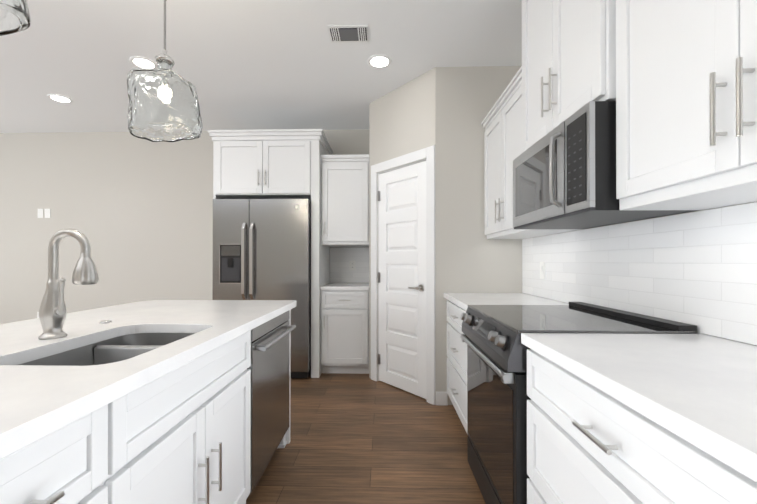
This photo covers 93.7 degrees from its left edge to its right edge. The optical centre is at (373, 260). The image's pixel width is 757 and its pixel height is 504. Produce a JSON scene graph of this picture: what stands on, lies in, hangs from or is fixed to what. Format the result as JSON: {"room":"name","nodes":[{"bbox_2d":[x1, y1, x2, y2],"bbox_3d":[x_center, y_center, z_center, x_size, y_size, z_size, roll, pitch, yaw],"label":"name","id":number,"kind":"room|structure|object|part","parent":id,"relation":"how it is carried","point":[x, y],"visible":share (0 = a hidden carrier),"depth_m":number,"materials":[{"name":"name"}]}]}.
{"room":"kitchen","nodes":[
{"label":"kitchen","id":0,"kind":"room"},
{"bbox_2d":[0,129,368,323],"bbox_3d":[-2.340,-0.196,4.435,7.515,2.780,0.150,0,0,2],"label":"wall","id":1,"kind":"structure","parent":0,"point":[137,212],"depth_m":4.39,"materials":[{"name":"grey paint"}]},
{"bbox_2d":[38,209,42,217],"bbox_3d":[-4.134,-0.582,4.408,0.072,0.115,0.006,0,0,2],"label":"wall outlet plate","id":2,"kind":"object","parent":1,"relation":"attached to","point":[40,211],"depth_m":4.40,"materials":[{"name":"white plastic"}]},
{"bbox_2d":[45,209,50,217],"bbox_3d":[-4.044,-0.582,4.405,0.072,0.115,0.006,0,0,2],"label":"wall outlet plate","id":3,"kind":"object","parent":1,"relation":"attached to","point":[47,213],"depth_m":4.40,"materials":[{"name":"white plastic"}]},
{"bbox_2d":[321,154,368,246],"bbox_3d":[-0.285,-0.623,3.966,0.502,0.928,0.672,0,0,2],"label":"upper cabinet","id":4,"kind":"object","parent":1,"relation":"attached to","point":[344,200],"visible":0.92,"depth_m":3.67,"materials":[{"name":"white wood"}]},
{"bbox_2d":[330,248,368,282],"bbox_3d":[-0.276,0.060,4.289,0.502,0.423,0.022,0,0,2],"label":"backsplash","id":5,"kind":"structure","parent":1,"relation":"attached to","point":[349,265],"depth_m":4.29,"materials":[{"name":"tile"}]},
{"bbox_2d":[0,0,521,132],"bbox_3d":[-2.438,-1.649,0.857,7.515,0.100,7.320,0,0,2],"label":"ceiling","id":6,"kind":"structure","parent":0,"point":[259,64],"depth_m":2.75,"materials":[{"name":"white paint"}]},
{"bbox_2d":[0,0,30,35],"bbox_3d":[-1.057,-1.102,0.842,0.313,0.992,0.330,0,0,2],"label":"pendant light","id":7,"kind":"object","parent":6,"relation":"hanging from","point":[14,16],"visible":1,"depth_m":0.96,"materials":[{"name":"clear glass"}]},
{"bbox_2d":[47,94,72,102],"bbox_3d":[-3.074,-1.585,3.486,0.190,0.006,0.190,0,0,2],"label":"recessed light","id":8,"kind":"object","parent":6,"relation":"in","point":[59,98],"visible":1,"depth_m":3.48,"materials":[{"name":"white plastic"}]},
{"bbox_2d":[130,56,156,68],"bbox_3d":[-1.851,-1.588,2.862,0.190,0.006,0.190,0,0,2],"label":"recessed light","id":9,"kind":"object","parent":6,"relation":"in","point":[142,62],"visible":0.85,"depth_m":2.85,"materials":[{"name":"white plastic"}]},
{"bbox_2d":[127,0,202,141],"bbox_3d":[-1.016,-1.093,1.747,0.320,1.004,0.312,0,0,2],"label":"pendant light","id":10,"kind":"object","parent":6,"relation":"hanging from","point":[164,105],"visible":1,"depth_m":1.63,"materials":[{"name":"clear glass"}]},
{"bbox_3d":[-1.021,-1.248,1.739,0.128,0.694,0.128,0,0,2],"label":"rod","id":11,"kind":"part","parent":10,"relation":"part of","materials":[{"name":"silver metal"}]},
{"bbox_3d":[-1.016,-0.788,1.746,0.321,0.398,0.314,0,0,2],"label":"lamp shade","id":12,"kind":"part","parent":10,"relation":"part of","materials":[{"name":"clear glass"}]},
{"bbox_2d":[327,25,368,42],"bbox_3d":[-0.172,-1.587,2.495,0.275,0.011,0.180,0,0,2],"label":"ceiling vent","id":13,"kind":"object","parent":6,"relation":"in","point":[346,33],"visible":1,"depth_m":2.48,"materials":[{"name":"white metal"}]},
{"bbox_2d":[368,55,390,67],"bbox_3d":[0.049,-1.588,2.839,0.190,0.006,0.190,0,0,2],"label":"recessed light","id":14,"kind":"object","parent":6,"relation":"in","point":[379,61],"visible":1,"depth_m":2.84,"materials":[{"name":"white plastic"}]},
{"bbox_2d":[246,373,485,503],"bbox_3d":[-2.438,1.231,0.846,7.515,0.100,7.320,0,0,2],"label":"floor","id":15,"kind":"structure","parent":0,"point":[360,439],"depth_m":2.20,"materials":[{"name":"brown wood"}]},
{"bbox_2d":[0,304,296,503],"bbox_3d":[-0.889,0.740,0.663,0.713,0.880,3.337,0,0,2],"label":"kitchen island","id":16,"kind":"object","parent":15,"relation":"on","point":[166,402],"depth_m":1.10,"materials":[{"name":"white wood"}]},
{"bbox_2d":[0,300,295,451],"bbox_3d":[-1.050,0.290,0.685,1.000,0.060,3.368,0,0,2],"label":"island countertop","id":17,"kind":"structure","parent":16,"relation":"on","point":[33,397],"depth_m":1.03,"materials":[{"name":"white stone"}]},
{"bbox_2d":[28,228,98,339],"bbox_3d":[-1.031,0.077,1.202,0.184,0.370,0.074,0,0,2],"label":"faucet","id":18,"kind":"object","parent":17,"relation":"on","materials":[{"name":"silver metal"}]},
{"bbox_2d":[20,333,194,365],"bbox_3d":[-0.824,0.403,1.170,0.421,0.206,0.632,0,0,2],"label":"sink","id":19,"kind":"object","parent":17,"relation":"in","point":[116,347],"depth_m":1.27,"materials":[{"name":"silver metal"}]},
{"bbox_2d":[246,310,295,499],"bbox_3d":[-0.818,0.749,1.966,0.643,0.872,0.655,0,0,2],"label":"dishwasher","id":20,"kind":"object","parent":16,"relation":"in","point":[269,368],"depth_m":1.86,"materials":[{"name":"grey metal"}]},
{"bbox_2d":[212,199,310,377],"bbox_3d":[-1.114,0.285,3.861,0.958,1.785,0.807,0,0,2],"label":"refrigerator","id":21,"kind":"object","parent":15,"relation":"on","point":[261,249],"visible":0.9,"depth_m":3.52,"materials":[{"name":"grey metal"}]},
{"bbox_2d":[208,129,332,377],"bbox_3d":[-1.082,-0.061,3.936,1.167,2.508,0.772,0,0,2],"label":"tall cabinet","id":22,"kind":"object","parent":15,"relation":"on","point":[267,164],"visible":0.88,"depth_m":3.59,"materials":[{"name":"white wood"}]},
{"bbox_2d":[321,290,368,373],"bbox_3d":[-0.285,0.753,3.951,0.502,0.880,0.692,0,0,2],"label":"base cabinet","id":23,"kind":"object","parent":15,"relation":"on","point":[344,331],"visible":0.98,"depth_m":3.65,"materials":[{"name":"white wood"}]},
{"bbox_2d":[320,283,368,289],"bbox_3d":[-0.284,0.292,3.966,0.502,0.038,0.665,0,0,2],"label":"countertop","id":24,"kind":"structure","parent":23,"relation":"on","point":[346,286],"depth_m":3.65,"materials":[{"name":"stone"}]},
{"bbox_2d":[447,300,467,434],"bbox_3d":[0.878,0.747,2.471,0.668,0.880,0.867,0,0,2],"label":"base cabinet","id":25,"kind":"object","parent":15,"relation":"on","point":[457,370],"visible":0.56,"depth_m":2.47,"materials":[{"name":"white wood"}]},
{"bbox_2d":[444,293,568,310],"bbox_3d":[0.888,0.286,2.473,0.647,0.038,0.867,0,0,2],"label":"countertop","id":26,"kind":"structure","parent":25,"relation":"on","point":[463,300],"depth_m":2.40,"materials":[{"name":"stone"}]},
{"bbox_2d":[460,302,696,503],"bbox_3d":[0.823,0.710,1.655,0.693,0.948,0.758,0,0,2],"label":"range","id":27,"kind":"object","parent":15,"relation":"on","point":[497,397],"visible":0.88,"depth_m":1.49,"materials":[{"name":"black glass"}]},
{"bbox_2d":[527,349,756,503],"bbox_3d":[0.850,0.740,0.785,0.632,0.880,0.969,0,0,2],"label":"base cabinet","id":28,"kind":"object","parent":15,"relation":"on","point":[587,443],"visible":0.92,"depth_m":0.80,"materials":[{"name":"white wood"}]},
{"bbox_2d":[521,333,756,481],"bbox_3d":[0.823,0.277,0.111,0.647,0.038,2.322,0,0,2],"label":"countertop","id":29,"kind":"structure","parent":28,"relation":"on","point":[699,391],"depth_m":0.79,"materials":[{"name":"stone"}]},
{"bbox_2d":[369,68,435,404],"bbox_3d":[0.274,-0.200,3.290,0.100,2.780,0.872,0,0,-39],"label":"wall","id":30,"kind":"structure","parent":0,"point":[401,120],"depth_m":3.25,"materials":[{"name":"grey paint"}]},
{"bbox_2d":[378,161,426,398],"bbox_3d":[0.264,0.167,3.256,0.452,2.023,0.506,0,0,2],"label":"pantry door","id":31,"kind":"structure","parent":30,"relation":"in","point":[402,278],"depth_m":3.23,"materials":[{"name":"white wood"}]},
{"bbox_2d":[371,145,434,404],"bbox_3d":[0.277,0.123,3.264,0.107,2.135,0.827,0,0,-39],"label":"door frame","id":32,"kind":"structure","parent":30,"relation":"attached to","point":[428,153],"depth_m":2.97,"materials":[{"name":"white wood"}]},
{"bbox_2d":[435,66,521,404],"bbox_3d":[0.871,-0.201,2.966,0.715,2.780,0.110,0,0,2],"label":"wall","id":33,"kind":"structure","parent":0,"point":[471,257],"depth_m":2.92,"materials":[{"name":"grey paint"}]},
{"bbox_2d":[436,392,447,404],"bbox_3d":[0.561,1.134,2.907,0.094,0.110,0.013,0,0,2],"label":"baseboard","id":34,"kind":"structure","parent":33,"relation":"attached to","point":[441,398],"depth_m":2.90,"materials":[{"name":"white wood"}]},
{"bbox_2d":[527,202,756,345],"bbox_3d":[1.240,-0.210,0.675,0.150,2.780,7.170,0,0,2],"label":"wall","id":35,"kind":"structure","parent":0,"point":[653,218],"depth_m":1.45,"materials":[{"name":"grey"}]},
{"bbox_2d":[481,66,581,238],"bbox_3d":[1.036,-0.652,2.472,0.352,0.958,0.867,0,0,2],"label":"upper cabinet","id":36,"kind":"object","parent":35,"relation":"attached to","point":[501,123],"visible":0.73,"depth_m":2.44,"materials":[{"name":"white wood"}]},
{"bbox_2d":[522,0,601,152],"bbox_3d":[1.014,-1.061,1.656,0.352,0.960,0.762,0,0,2],"label":"upper cabinet","id":37,"kind":"object","parent":35,"relation":"attached to","point":[562,39],"depth_m":1.61,"materials":[{"name":"white wood"}]},
{"bbox_2d":[513,101,698,228],"bbox_3d":[0.967,-0.376,1.655,0.444,0.395,0.754,0,0,2],"label":"over-the-range microwave","id":38,"kind":"object","parent":37,"relation":"attached to","point":[564,174],"visible":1,"depth_m":1.43,"materials":[{"name":"silver metal"}]},
{"bbox_2d":[522,202,756,344],"bbox_3d":[1.161,0.202,0.920,0.022,0.758,3.957,0,0,2],"label":"backsplash","id":39,"kind":"structure","parent":35,"relation":"attached to","point":[698,269],"depth_m":1.42,"materials":[{"name":"tile"}]},
{"bbox_2d":[598,0,756,209],"bbox_3d":[0.991,-0.861,0.823,0.352,1.365,1.046,0,0,2],"label":"upper cabinet","id":40,"kind":"object","parent":35,"relation":"attached to","point":[676,80],"depth_m":1.00,"materials":[{"name":"white wood"}]}
]}

